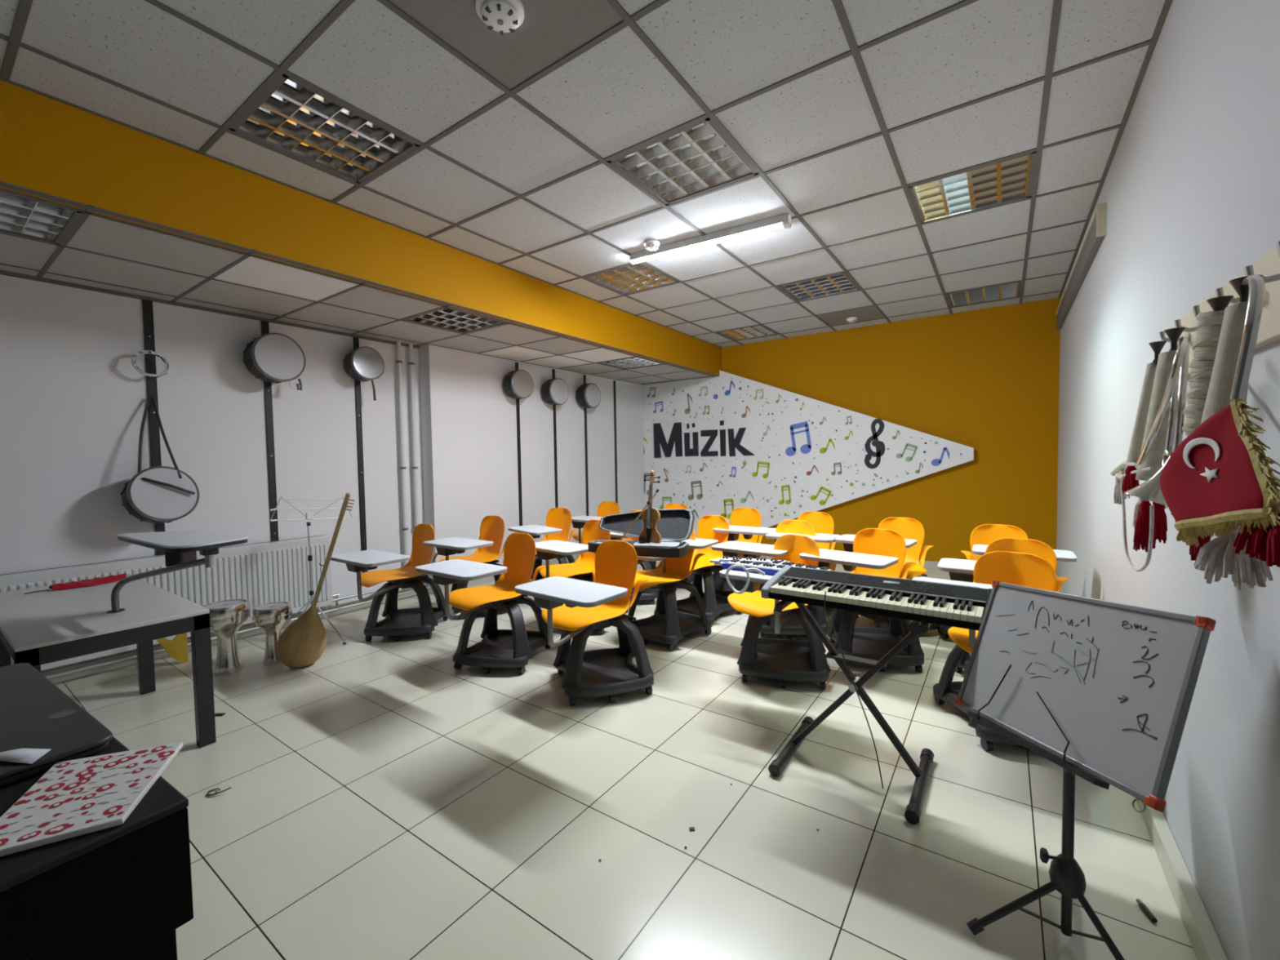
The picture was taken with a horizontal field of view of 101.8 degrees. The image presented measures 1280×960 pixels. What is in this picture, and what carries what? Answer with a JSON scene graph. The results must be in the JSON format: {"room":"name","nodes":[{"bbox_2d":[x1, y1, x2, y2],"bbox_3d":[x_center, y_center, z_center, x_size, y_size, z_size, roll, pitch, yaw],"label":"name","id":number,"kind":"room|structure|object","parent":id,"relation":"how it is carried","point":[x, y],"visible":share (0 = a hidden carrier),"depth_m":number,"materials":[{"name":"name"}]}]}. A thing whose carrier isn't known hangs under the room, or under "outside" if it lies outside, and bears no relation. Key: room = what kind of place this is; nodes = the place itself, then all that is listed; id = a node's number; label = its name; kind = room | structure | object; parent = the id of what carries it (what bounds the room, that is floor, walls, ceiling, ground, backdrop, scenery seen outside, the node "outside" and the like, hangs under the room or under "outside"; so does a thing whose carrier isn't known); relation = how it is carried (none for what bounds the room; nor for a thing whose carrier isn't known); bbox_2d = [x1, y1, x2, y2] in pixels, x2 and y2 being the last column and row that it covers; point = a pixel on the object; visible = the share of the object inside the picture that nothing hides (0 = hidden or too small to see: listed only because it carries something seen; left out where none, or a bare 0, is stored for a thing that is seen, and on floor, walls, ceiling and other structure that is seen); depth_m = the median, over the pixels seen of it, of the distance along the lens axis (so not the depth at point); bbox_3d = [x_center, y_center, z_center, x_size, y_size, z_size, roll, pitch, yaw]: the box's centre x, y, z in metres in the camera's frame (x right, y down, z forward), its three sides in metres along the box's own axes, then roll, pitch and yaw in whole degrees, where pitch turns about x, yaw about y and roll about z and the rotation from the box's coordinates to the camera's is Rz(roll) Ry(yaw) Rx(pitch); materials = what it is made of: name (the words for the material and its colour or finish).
{"room":"music room","nodes":[
{"label":"music room","id":0,"kind":"room"},
{"bbox_2d":[0,274,426,671],"bbox_3d":[-3.653,-0.324,2.982,0.150,3.087,5.140,1,3,35],"label":"wall","id":1,"kind":"structure","parent":0,"point":[73,399],"depth_m":3.57,"materials":[{"name":"white paint"}]},
{"bbox_2d":[131,299,169,555],"bbox_3d":[-3.191,-0.338,3.407,0.122,1.685,0.187,1,3,35],"label":"wall rail","id":2,"kind":"object","parent":1,"relation":"attached to","point":[147,305],"depth_m":3.43,"materials":[{"name":"black metal"}]},
{"bbox_2d":[120,396,199,524],"bbox_3d":[-3.110,-0.130,3.357,0.270,0.827,0.368,1,3,35],"label":"drum","id":3,"kind":"object","parent":2,"relation":"hanging from","point":[155,495],"visible":1,"depth_m":3.31,"materials":[{"name":"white plastic"}]},
{"bbox_2d":[0,534,338,671],"bbox_3d":[-3.295,0.812,3.275,0.126,0.602,2.630,1,3,35],"label":"radiator","id":4,"kind":"object","parent":1,"relation":"attached to","point":[278,571],"visible":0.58,"depth_m":3.72,"materials":[{"name":"white metal"}]},
{"bbox_2d":[44,586,431,679],"bbox_3d":[-3.149,1.085,3.426,0.024,0.103,3.920,1,3,35],"label":"pipe","id":5,"kind":"object","parent":1,"relation":"attached to","point":[160,651],"visible":0.41,"depth_m":3.65,"materials":[{"name":"grey metal"}]},
{"bbox_2d":[261,320,278,541],"bbox_3d":[-2.842,-0.224,4.003,0.016,1.975,0.048,1,3,35],"label":"wall rail","id":6,"kind":"object","parent":1,"relation":"attached to","point":[264,325],"visible":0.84,"depth_m":4.00,"materials":[{"name":"black metal"}]},
{"bbox_2d":[243,333,306,390],"bbox_3d":[-2.741,-0.886,3.898,0.226,0.399,0.356,1,3,35],"label":"drum","id":7,"kind":"object","parent":6,"relation":"attached to","point":[273,357],"visible":1,"depth_m":3.82,"materials":[{"name":"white plastic"}]},
{"bbox_2d":[40,553,579,684],"bbox_3d":[-2.452,1.098,4.441,0.182,0.085,8.780,1,3,35],"label":"baseboard","id":8,"kind":"structure","parent":1,"relation":"attached to","point":[552,562],"depth_m":3.71,"materials":[{"name":"beige tile"}]},
{"bbox_2d":[352,337,367,573],"bbox_3d":[-2.452,-0.178,4.563,0.016,2.125,0.046,1,3,35],"label":"wall rail","id":9,"kind":"object","parent":1,"relation":"attached to","point":[356,340],"visible":0.83,"depth_m":4.56,"materials":[{"name":"black metal"}]},
{"bbox_2d":[343,346,384,400],"bbox_3d":[-2.372,-0.910,4.463,0.194,0.443,0.280,1,3,35],"label":"drum","id":10,"kind":"object","parent":9,"relation":"attached to","point":[365,363],"visible":1,"depth_m":4.40,"materials":[{"name":"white plastic"}]},
{"bbox_2d":[395,341,408,565],"bbox_3d":[-2.208,-0.129,4.841,0.045,2.295,0.060,1,3,35],"label":"pipe","id":11,"kind":"object","parent":1,"relation":"attached to","point":[402,468],"visible":0.95,"depth_m":4.82,"materials":[{"name":"white metal"}]},
{"bbox_2d":[408,343,418,528],"bbox_3d":[-2.139,-0.134,4.939,0.045,2.295,0.060,1,3,35],"label":"pipe","id":12,"kind":"object","parent":1,"relation":"attached to","point":[411,362],"visible":0.75,"depth_m":4.91,"materials":[{"name":"grey metal"}]},
{"bbox_2d":[0,181,719,384],"bbox_3d":[-1.972,-1.245,3.982,1.445,0.040,8.780,1,3,35],"label":"ceiling","id":13,"kind":"structure","parent":0,"point":[96,234],"depth_m":3.29,"materials":[{"name":"tile"}]},
{"bbox_2d":[0,191,84,244],"bbox_3d":[-2.816,-1.207,2.186,0.577,0.109,0.572,1,3,35],"label":"ceiling light","id":14,"kind":"object","parent":13,"relation":"attached to","point":[20,215],"visible":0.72,"depth_m":2.35,"materials":[{"name":"grey metal"}]},
{"bbox_2d":[401,306,506,333],"bbox_3d":[-1.462,-1.310,4.126,0.577,0.109,0.572,1,3,35],"label":"ceiling light","id":15,"kind":"object","parent":13,"relation":"attached to","point":[446,318],"visible":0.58,"depth_m":4.16,"materials":[{"name":"grey metal"}]},
{"bbox_2d":[418,344,644,594],"bbox_3d":[-1.074,-0.514,6.531,0.320,3.087,3.640,1,3,35],"label":"wall","id":16,"kind":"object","parent":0,"point":[468,420],"visible":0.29,"depth_m":5.74,"materials":[{"name":"white paint"}]},
{"bbox_2d":[515,362,522,526],"bbox_3d":[-1.354,-0.174,5.841,0.016,2.275,0.040,1,3,35],"label":"wall rail","id":17,"kind":"object","parent":16,"relation":"attached to","point":[517,408],"visible":0.67,"depth_m":5.83,"materials":[{"name":"black metal"}]},
{"bbox_2d":[502,369,533,399],"bbox_3d":[-1.334,-1.039,5.671,0.175,0.309,0.309,1,3,35],"label":"drum","id":18,"kind":"object","parent":17,"relation":"attached to","point":[518,384],"visible":1,"depth_m":5.60,"materials":[{"name":"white plastic"}]},
{"bbox_2d":[551,368,558,507],"bbox_3d":[-1.022,-0.200,6.316,0.016,2.275,0.038,1,3,35],"label":"wall rail","id":19,"kind":"object","parent":16,"relation":"attached to","point":[553,370],"visible":0.64,"depth_m":6.30,"materials":[{"name":"black metal"}]},
{"bbox_2d":[541,377,568,404],"bbox_3d":[-1.009,-1.039,6.137,0.175,0.309,0.309,1,3,35],"label":"drum","id":20,"kind":"object","parent":19,"relation":"attached to","point":[555,391],"visible":1,"depth_m":6.06,"materials":[{"name":"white plastic"}]},
{"bbox_2d":[0,0,1164,347],"bbox_3d":[0.105,-1.620,2.513,3.635,0.020,8.780,1,3,35],"label":"ceiling","id":21,"kind":"structure","parent":0,"point":[616,95],"depth_m":2.23,"materials":[{"name":"tile"}]},
{"bbox_2d":[475,0,524,35],"bbox_3d":[-0.465,-1.544,1.727,0.157,0.047,0.157,1,3,35],"label":"smoke detector","id":22,"kind":"object","parent":21,"relation":"attached to","point":[502,16],"visible":1,"depth_m":1.71,"materials":[{"name":"white plastic"}]},
{"bbox_2d":[0,0,1173,347],"bbox_3d":[0.106,-1.607,2.514,3.635,0.007,8.780,1,3,35],"label":"grid","id":23,"kind":"object","parent":21,"relation":"attached to","point":[24,8],"visible":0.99,"depth_m":2.35,"materials":[{"name":"grey metal"}]},
{"bbox_2d":[228,73,420,183],"bbox_3d":[-1.439,-1.630,2.392,0.576,0.109,0.576,1,3,35],"label":"ceiling light","id":24,"kind":"object","parent":23,"relation":"attached to","point":[291,117],"visible":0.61,"depth_m":2.40,"materials":[{"name":"grey metal"}]},
{"bbox_2d":[584,262,678,294],"bbox_3d":[-0.067,-1.735,4.358,0.576,0.109,0.576,1,3,35],"label":"ceiling light","id":25,"kind":"object","parent":23,"relation":"attached to","point":[637,277],"visible":0.58,"depth_m":4.39,"materials":[{"name":"grey metal"}]},
{"bbox_2d":[607,117,758,205],"bbox_3d":[0.231,-1.670,2.689,0.576,0.109,0.576,1,3,35],"label":"ceiling light","id":26,"kind":"object","parent":23,"relation":"attached to","point":[695,159],"visible":0.69,"depth_m":2.70,"materials":[{"name":"grey metal"}]},
{"bbox_2d":[777,271,859,301],"bbox_3d":[1.603,-1.774,4.655,0.576,0.109,0.576,1,3,35],"label":"ceiling light","id":27,"kind":"object","parent":23,"relation":"attached to","point":[837,283],"visible":0.68,"depth_m":4.68,"materials":[{"name":"grey metal"}]},
{"bbox_2d":[907,151,1036,223],"bbox_3d":[1.902,-1.709,2.986,0.576,0.109,0.576,1,3,35],"label":"ceiling light","id":28,"kind":"object","parent":23,"relation":"attached to","point":[1011,180],"visible":0.73,"depth_m":2.99,"materials":[{"name":"grey metal"}]},
{"bbox_2d":[946,280,1022,307],"bbox_3d":[3.273,-1.814,4.952,0.576,0.109,0.576,1,3,35],"label":"ceiling light","id":29,"kind":"object","parent":23,"relation":"attached to","point":[1008,291],"visible":0.58,"depth_m":4.98,"materials":[{"name":"grey metal"}]},
{"bbox_2d":[629,213,791,263],"bbox_3d":[0.438,-1.623,3.544,1.164,0.070,0.069,1,3,31],"label":"light","id":30,"kind":"object","parent":21,"relation":"attached to","point":[784,220],"visible":1,"depth_m":3.47,"materials":[{"name":"white plastic"}]},
{"bbox_2d":[54,549,1197,959],"bbox_3d":[-0.398,1.213,3.107,5.380,0.100,8.930,1,3,35],"label":"floor","id":31,"kind":"structure","parent":0,"point":[386,799],"depth_m":1.87,"materials":[{"name":"tile"}]},
{"bbox_2d":[0,736,193,959],"bbox_3d":[-1.407,0.903,0.751,1.060,0.750,0.897,1,3,32],"label":"desk","id":32,"kind":"object","parent":31,"relation":"on","point":[123,891],"visible":0.6,"depth_m":0.76,"materials":[{"name":"black laminate"}]},
{"bbox_2d":[0,662,112,786],"bbox_3d":[-1.389,0.501,1.051,0.740,0.025,0.310,1,3,32],"label":"laptop","id":33,"kind":"object","parent":32,"relation":"on","point":[35,713],"visible":1,"depth_m":1.03,"materials":[{"name":"black plastic"}]},
{"bbox_2d":[0,748,50,764],"bbox_3d":[-1.106,0.487,0.920,0.120,0.005,0.046,-1,2,4],"label":"paper slip","id":34,"kind":"object","parent":33,"relation":"on","point":[29,756],"visible":1,"depth_m":0.92,"materials":[{"name":"grey paper"}]},
{"bbox_2d":[0,742,182,857],"bbox_3d":[-0.900,0.509,0.853,0.181,0.011,0.264,-2,3,-28],"label":"book","id":35,"kind":"object","parent":32,"relation":"on","point":[75,797],"visible":1,"depth_m":0.83,"materials":[{"name":"white"}]},
{"bbox_2d":[0,573,216,747],"bbox_3d":[-2.719,0.911,2.570,1.420,0.625,0.575,1,3,35],"label":"table","id":36,"kind":"object","parent":31,"relation":"on","point":[37,628],"visible":0.78,"depth_m":2.36,"materials":[{"name":"white laminate"}]},
{"bbox_2d":[24,573,126,594],"bbox_3d":[-3.118,0.571,2.881,0.144,0.037,0.390,0,3,30],"label":"bag","id":37,"kind":"object","parent":36,"relation":"on","point":[95,581],"visible":0.98,"depth_m":2.88,"materials":[{"name":"red fabric"}]},
{"bbox_2d":[106,530,248,613],"bbox_3d":[-1.986,0.418,2.266,0.863,0.362,0.361,1,3,35],"label":"tablet","id":38,"kind":"object","parent":36,"relation":"on","point":[180,548],"visible":1,"depth_m":2.22,"materials":[{"name":"black plastic"}]},
{"bbox_2d":[156,632,188,663],"bbox_3d":[-3.022,1.051,3.332,0.015,0.286,0.181,1,3,35],"label":"board","id":39,"kind":"object","parent":31,"relation":"on","point":[176,648],"visible":0.73,"depth_m":3.36,"materials":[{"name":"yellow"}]},
{"bbox_2d":[202,599,250,675],"bbox_3d":[-2.572,0.980,3.237,0.245,0.425,0.237,1,3,35],"label":"darbuka","id":40,"kind":"object","parent":31,"relation":"on","point":[226,616],"visible":0.89,"depth_m":3.19,"materials":[{"name":"silver metal"}]},
{"bbox_2d":[252,601,292,666],"bbox_3d":[-2.380,0.998,3.373,0.214,0.372,0.207,1,3,35],"label":"darbuka","id":41,"kind":"object","parent":31,"relation":"on","point":[271,617],"visible":0.94,"depth_m":3.33,"materials":[{"name":"silver metal"}]},
{"bbox_2d":[270,495,351,644],"bbox_3d":[-2.357,0.635,3.721,0.559,1.062,0.396,-2,3,-31],"label":"music stand","id":42,"kind":"object","parent":31,"relation":"on","point":[308,516],"visible":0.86,"depth_m":3.77,"materials":[{"name":"white metal"}]},
{"bbox_2d":[275,493,355,668],"bbox_3d":[-1.934,0.629,3.182,0.700,1.125,0.224,0,3,20],"label":"long necked lute","id":43,"kind":"object","parent":31,"relation":"on","point":[303,642],"visible":1,"depth_m":3.19,"materials":[{"name":"brown wood"}]},
{"bbox_2d":[275,607,326,668],"bbox_3d":[-2.089,1.002,3.221,0.268,0.450,0.114,17,19,-29],"label":"bowl","id":44,"kind":"object","parent":43,"relation":"on","point":[303,642],"depth_m":3.20,"materials":[{"name":"brown wood"}]},
{"bbox_2d":[330,523,448,641],"bbox_3d":[-1.774,0.764,3.648,0.603,0.797,1.176,-1,2,-4],"label":"chair","id":45,"kind":"object","parent":31,"relation":"on","point":[422,620],"visible":0.86,"depth_m":3.82,"materials":[{"name":"orange plastic"}]},
{"bbox_2d":[364,607,446,636],"bbox_3d":[-1.766,1.077,3.974,0.492,0.055,0.551,-1,2,-5],"label":"tray","id":46,"kind":"object","parent":45,"relation":"on","point":[397,622],"depth_m":3.87,"materials":[{"name":"grey plastic"}]},
{"bbox_2d":[423,515,505,619],"bbox_3d":[-1.342,0.735,4.185,0.618,0.797,1.201,-1,2,-10],"label":"chair","id":47,"kind":"object","parent":31,"relation":"on","point":[489,544],"visible":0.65,"depth_m":4.46,"materials":[{"name":"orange plastic"}]},
{"bbox_2d":[415,532,551,674],"bbox_3d":[-0.940,0.770,3.179,0.557,0.797,0.940,0,2,15],"label":"chair","id":48,"kind":"object","parent":31,"relation":"on","point":[513,647],"visible":0.97,"depth_m":3.24,"materials":[{"name":"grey plastic"}]},
{"bbox_2d":[453,629,548,667],"bbox_3d":[-0.877,1.087,3.379,0.492,0.055,0.551,0,2,12],"label":"tray","id":49,"kind":"object","parent":48,"relation":"on","point":[495,650],"depth_m":3.30,"materials":[{"name":"grey plastic"}]},
{"bbox_2d":[507,507,578,582],"bbox_3d":[-0.912,0.700,4.834,0.564,0.797,1.148,-1,2,4],"label":"chair","id":50,"kind":"object","parent":31,"relation":"on","point":[558,520],"visible":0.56,"depth_m":5.21,"materials":[{"name":"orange plastic"}]},
{"bbox_2d":[535,519,610,634],"bbox_3d":[-0.502,0.735,3.853,0.572,0.797,0.974,0,2,15],"label":"chair","id":51,"kind":"object","parent":31,"relation":"on","point":[581,569],"visible":0.52,"depth_m":3.90,"materials":[{"name":"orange plastic"}]},
{"bbox_2d":[515,540,653,706],"bbox_3d":[-0.247,0.778,2.724,0.610,0.797,1.103,-1,2,6],"label":"chair","id":52,"kind":"object","parent":31,"relation":"on","point":[578,607],"visible":1,"depth_m":2.83,"materials":[{"name":"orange plastic"}]},
{"bbox_2d":[555,647,653,698],"bbox_3d":[-0.217,1.093,2.980,0.492,0.055,0.551,-2,3,-17],"label":"tray","id":53,"kind":"object","parent":52,"relation":"on","point":[611,672],"depth_m":2.90,"materials":[{"name":"grey plastic"}]},
{"bbox_2d":[571,501,619,543],"bbox_3d":[-0.476,0.663,5.562,0.570,0.797,1.091,-1,2,7],"label":"chair","id":54,"kind":"object","parent":31,"relation":"on","point":[605,508],"visible":0.27,"depth_m":5.73,"materials":[{"name":"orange plastic"}]},
{"bbox_2d":[594,528,711,651],"bbox_3d":[0.105,0.735,3.616,0.566,0.797,0.885,1,3,33],"label":"chair","id":55,"kind":"object","parent":31,"relation":"on","point":[668,625],"visible":0.66,"depth_m":3.71,"materials":[{"name":"grey plastic"}]},
{"bbox_2d":[587,508,694,557],"bbox_3d":[0.004,0.325,3.357,0.641,0.257,0.415,0,3,18],"label":"case","id":56,"kind":"object","parent":55,"relation":"on","point":[676,525],"visible":0.7,"depth_m":3.40,"materials":[{"name":"black"}]},
{"bbox_2d":[638,470,662,546],"bbox_3d":[0.064,0.180,3.253,0.147,0.479,0.168,-1,2,7],"label":"violin","id":57,"kind":"object","parent":56,"relation":"in","point":[651,517],"visible":0.92,"depth_m":3.22,"materials":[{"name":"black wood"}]},
{"bbox_2d":[631,611,711,644],"bbox_3d":[0.196,1.054,3.764,0.492,0.055,0.551,1,3,43],"label":"tray","id":58,"kind":"object","parent":55,"relation":"on","point":[652,628],"depth_m":3.71,"materials":[{"name":"grey plastic"}]},
{"bbox_2d":[653,503,695,583],"bbox_3d":[0.250,0.668,5.154,0.560,0.797,1.062,0,2,12],"label":"chair","id":59,"kind":"object","parent":31,"relation":"on","point":[670,506],"visible":0.17,"depth_m":5.51,"materials":[{"name":"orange plastic"}]},
{"bbox_2d":[662,515,742,625],"bbox_3d":[0.419,0.711,4.060,0.584,0.797,1.025,0,3,27],"label":"chair","id":60,"kind":"object","parent":31,"relation":"on","point":[713,604],"visible":0.47,"depth_m":4.23,"materials":[{"name":"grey plastic"}]},
{"bbox_2d":[676,592,734,620],"bbox_3d":[0.522,1.027,4.267,0.492,0.055,0.551,1,3,43],"label":"tray","id":61,"kind":"object","parent":60,"relation":"on","point":[689,605],"depth_m":4.21,"materials":[{"name":"grey plastic"}]},
{"bbox_2d":[712,507,776,596],"bbox_3d":[0.880,0.682,4.579,0.587,0.797,1.052,-1,2,5],"label":"chair","id":62,"kind":"object","parent":31,"relation":"on","point":[744,526],"visible":0.54,"depth_m":4.73,"materials":[{"name":"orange plastic"}]},
{"bbox_2d":[711,519,828,639],"bbox_3d":[0.959,0.717,3.709,0.652,0.794,1.022,1,3,43],"label":"chair","id":63,"kind":"object","parent":31,"relation":"on","point":[791,626],"visible":0.24,"depth_m":3.61,"materials":[{"name":"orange plastic"}]},
{"bbox_2d":[760,616,828,635],"bbox_3d":[1.091,1.035,3.859,0.492,0.055,0.551,-1,2,5],"label":"tray","id":64,"kind":"object","parent":63,"relation":"on","point":[789,625],"depth_m":3.62,"materials":[{"name":"grey plastic"}]},
{"bbox_2d":[719,533,831,688],"bbox_3d":[0.767,0.753,2.927,0.574,0.797,0.957,0,3,22],"label":"chair","id":65,"kind":"object","parent":31,"relation":"on","point":[780,660],"visible":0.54,"depth_m":2.98,"materials":[{"name":"grey plastic"}]},
{"bbox_2d":[738,637,829,682],"bbox_3d":[0.857,1.070,3.121,0.492,0.055,0.551,0,2,15],"label":"tray","id":66,"kind":"object","parent":65,"relation":"on","point":[780,660],"depth_m":3.02,"materials":[{"name":"grey plastic"}]},
{"bbox_2d":[765,511,839,611],"bbox_3d":[1.353,0.691,4.186,0.582,0.797,1.016,0,3,20],"label":"chair","id":67,"kind":"object","parent":31,"relation":"on","point":[823,523],"visible":0.28,"depth_m":4.41,"materials":[{"name":"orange plastic"}]},
{"bbox_2d":[768,600,933,824],"bbox_3d":[0.876,0.836,2.119,0.560,0.695,0.470,1,3,35],"label":"keyboard stand","id":68,"kind":"object","parent":31,"relation":"on","point":[913,811],"visible":0.8,"depth_m":2.09,"materials":[{"name":"black metal"}]},
{"bbox_2d":[760,565,991,631],"bbox_3d":[0.922,0.441,2.007,0.840,0.087,0.298,1,3,36],"label":"electronic keyboard","id":69,"kind":"object","parent":68,"relation":"on","point":[963,606],"visible":0.98,"depth_m":1.96,"materials":[{"name":"black plastic"}]},
{"bbox_2d":[799,528,924,671],"bbox_3d":[1.412,0.729,3.230,0.632,0.795,0.827,1,3,41],"label":"chair","id":70,"kind":"object","parent":31,"relation":"on","point":[880,552],"visible":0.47,"depth_m":3.29,"materials":[{"name":"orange plastic"}]},
{"bbox_2d":[827,626,924,666],"bbox_3d":[1.482,1.052,3.318,0.492,0.055,0.551,0,2,12],"label":"tray","id":71,"kind":"object","parent":70,"relation":"on","point":[871,643],"depth_m":3.29,"materials":[{"name":"grey plastic"}]},
{"bbox_2d":[834,516,941,636],"bbox_3d":[1.863,0.697,3.814,0.659,0.795,0.837,1,3,37],"label":"chair","id":72,"kind":"object","parent":31,"relation":"on","point":[912,531],"visible":0.34,"depth_m":3.90,"materials":[{"name":"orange plastic"}]},
{"bbox_2d":[857,612,940,630],"bbox_3d":[1.924,1.020,3.899,0.492,0.055,0.551,-1,2,-5],"label":"tray","id":73,"kind":"object","parent":72,"relation":"on","point":[882,623],"depth_m":3.68,"materials":[{"name":"grey plastic"}]},
{"bbox_2d":[911,551,1056,755],"bbox_3d":[1.670,0.760,2.390,0.683,0.795,0.773,1,3,41],"label":"chair","id":74,"kind":"object","parent":31,"relation":"on","point":[1028,570],"visible":0.24,"depth_m":2.51,"materials":[{"name":"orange plastic"}]},
{"bbox_2d":[933,681,1022,746],"bbox_3d":[1.729,1.084,2.440,0.492,0.055,0.551,-1,2,5],"label":"tray","id":75,"kind":"object","parent":74,"relation":"on","point":[948,694],"depth_m":2.29,"materials":[{"name":"grey plastic"}]},
{"bbox_2d":[937,537,1069,671],"bbox_3d":[2.030,0.737,2.818,0.680,0.797,0.660,1,3,35],"label":"chair","id":76,"kind":"object","parent":31,"relation":"on","point":[959,570],"visible":0.21,"depth_m":2.87,"materials":[{"name":"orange plastic"}]},
{"bbox_2d":[939,524,1076,638],"bbox_3d":[2.324,0.712,3.315,0.583,0.797,0.780,0,2,11],"label":"chair","id":77,"kind":"object","parent":31,"relation":"on","point":[981,536],"visible":0.29,"depth_m":3.54,"materials":[{"name":"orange plastic"}]},
{"bbox_2d":[966,664,1124,959],"bbox_3d":[1.070,0.873,1.414,0.354,0.667,0.421,0,3,20],"label":"music stand","id":78,"kind":"object","parent":31,"relation":"on","point":[1066,875],"visible":0.99,"depth_m":1.34,"materials":[{"name":"black metal"}]},
{"bbox_2d":[954,579,1216,813],"bbox_3d":[1.120,0.508,1.388,0.181,0.446,0.624,-1,2,-6],"label":"whiteboard","id":79,"kind":"object","parent":78,"relation":"on","point":[1118,680],"visible":1,"depth_m":1.29,"materials":[{"name":"plastic"}]},
{"bbox_2d":[721,297,1060,561],"bbox_3d":[2.024,-0.571,6.680,5.230,3.087,0.150,1,3,35],"label":"wall","id":80,"kind":"structure","parent":0,"point":[986,380],"depth_m":5.63,"materials":[{"name":"orange paint"}]},
{"bbox_2d":[0,80,721,375],"bbox_3d":[-1.432,-1.444,3.595,0.120,0.412,8.780,1,3,35],"label":"beam","id":81,"kind":"structure","parent":80,"relation":"attached to","point":[48,145],"depth_m":2.73,"materials":[{"name":"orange paint"}]},
{"bbox_2d":[642,369,973,536],"bbox_3d":[1.761,-0.289,6.732,4.315,2.409,0.089,1,3,35],"label":"board","id":82,"kind":"object","parent":80,"relation":"attached to","point":[724,443],"visible":0.97,"depth_m":6.77,"materials":[{"name":"white"}]},
{"bbox_2d":[1056,0,1279,959],"bbox_3d":[1.721,-0.350,1.545,0.150,3.087,8.930,1,3,35],"label":"wall","id":83,"kind":"structure","parent":0,"point":[1190,190],"depth_m":1.45,"materials":[{"name":"grey paint"}]},
{"bbox_2d":[1055,202,1106,329],"bbox_3d":[3.285,-1.478,3.936,0.042,0.168,2.705,1,3,35],"label":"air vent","id":84,"kind":"object","parent":83,"relation":"in","point":[1096,231],"visible":1,"depth_m":3.35,"materials":[{"name":"grey metal"}]},
{"bbox_2d":[1055,572,1228,959],"bbox_3d":[1.627,1.151,1.599,0.035,0.085,8.780,1,3,35],"label":"baseboard","id":85,"kind":"structure","parent":83,"relation":"attached to","point":[1204,940],"depth_m":1.44,"materials":[{"name":"beige tile"}]},
{"bbox_2d":[1159,240,1279,377],"bbox_3d":[1.239,-0.366,1.057,0.084,0.175,1.420,1,3,35],"label":"board","id":86,"kind":"object","parent":83,"relation":"attached to","point":[1268,266],"visible":0.41,"depth_m":1.04,"materials":[{"name":"beige wood"}]},
{"bbox_2d":[1124,340,1166,473],"bbox_3d":[1.311,-0.172,1.353,0.036,0.323,0.299,1,3,35],"label":"trumpet","id":87,"kind":"object","parent":86,"relation":"hanging from","point":[1135,445],"visible":0.64,"depth_m":1.32,"materials":[{"name":"grey metal"}]},
{"bbox_2d":[1110,461,1154,571],"bbox_3d":[1.315,0.083,1.395,0.031,0.264,0.647,1,3,35],"label":"loop","id":88,"kind":"object","parent":87,"relation":"hanging from","point":[1115,472],"visible":0.78,"depth_m":1.35,"materials":[{"name":"fabric"}]},
{"bbox_2d":[1123,429,1172,506],"bbox_3d":[1.207,-0.137,1.170,0.506,0.375,0.085,-3,3,-35],"label":"bell","id":89,"kind":"object","parent":86,"relation":"hanging from","point":[1149,490],"visible":0.36,"depth_m":1.04,"materials":[{"name":"silver metal"}]},
{"bbox_2d":[1133,500,1155,552],"bbox_3d":[1.295,0.119,1.335,0.042,0.133,0.076,1,3,35],"label":"tassel","id":90,"kind":"object","parent":89,"relation":"hanging from","point":[1141,534],"visible":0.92,"depth_m":1.32,"materials":[{"name":"red fabric"}]},
{"bbox_2d":[1135,327,1190,480],"bbox_3d":[1.119,-0.153,1.115,0.061,0.322,0.367,1,3,39],"label":"trumpet","id":91,"kind":"object","parent":86,"relation":"hanging from","point":[1168,397],"visible":0.81,"depth_m":1.07,"materials":[{"name":"grey metal"}]},
{"bbox_2d":[1182,295,1234,436],"bbox_3d":[1.013,-0.193,0.924,0.053,0.235,0.151,1,3,35],"label":"trumpet","id":92,"kind":"object","parent":86,"relation":"hanging from","point":[1209,324],"visible":0.53,"depth_m":0.91,"materials":[{"name":"grey metal"}]},
{"bbox_2d":[1200,274,1264,423],"bbox_3d":[0.847,-0.165,0.739,0.048,0.240,0.292,1,3,40],"label":"trumpet","id":93,"kind":"object","parent":86,"relation":"hanging from","point":[1233,363],"visible":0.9,"depth_m":0.74,"materials":[{"name":"grey metal"}]},
{"bbox_2d":[1160,398,1279,546],"bbox_3d":[0.756,-0.002,0.706,0.052,0.199,0.452,1,3,35],"label":"flag","id":94,"kind":"object","parent":93,"relation":"hanging from","point":[1220,476],"visible":1,"depth_m":0.62,"materials":[{"name":"red fabric"}]},
{"bbox_2d":[1193,524,1273,590],"bbox_3d":[0.751,0.094,0.660,0.066,0.075,0.111,1,3,35],"label":"tassel","id":95,"kind":"object","parent":94,"relation":"hanging from","point":[1217,557],"visible":0.84,"depth_m":0.64,"materials":[{"name":"white fabric"}]},
{"bbox_2d":[1232,513,1279,567],"bbox_3d":[0.678,0.057,0.554,0.050,0.065,0.098,1,3,35],"label":"tassel","id":96,"kind":"object","parent":94,"relation":"hanging from","point":[1265,546],"visible":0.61,"depth_m":0.55,"materials":[{"name":"red fabric"}]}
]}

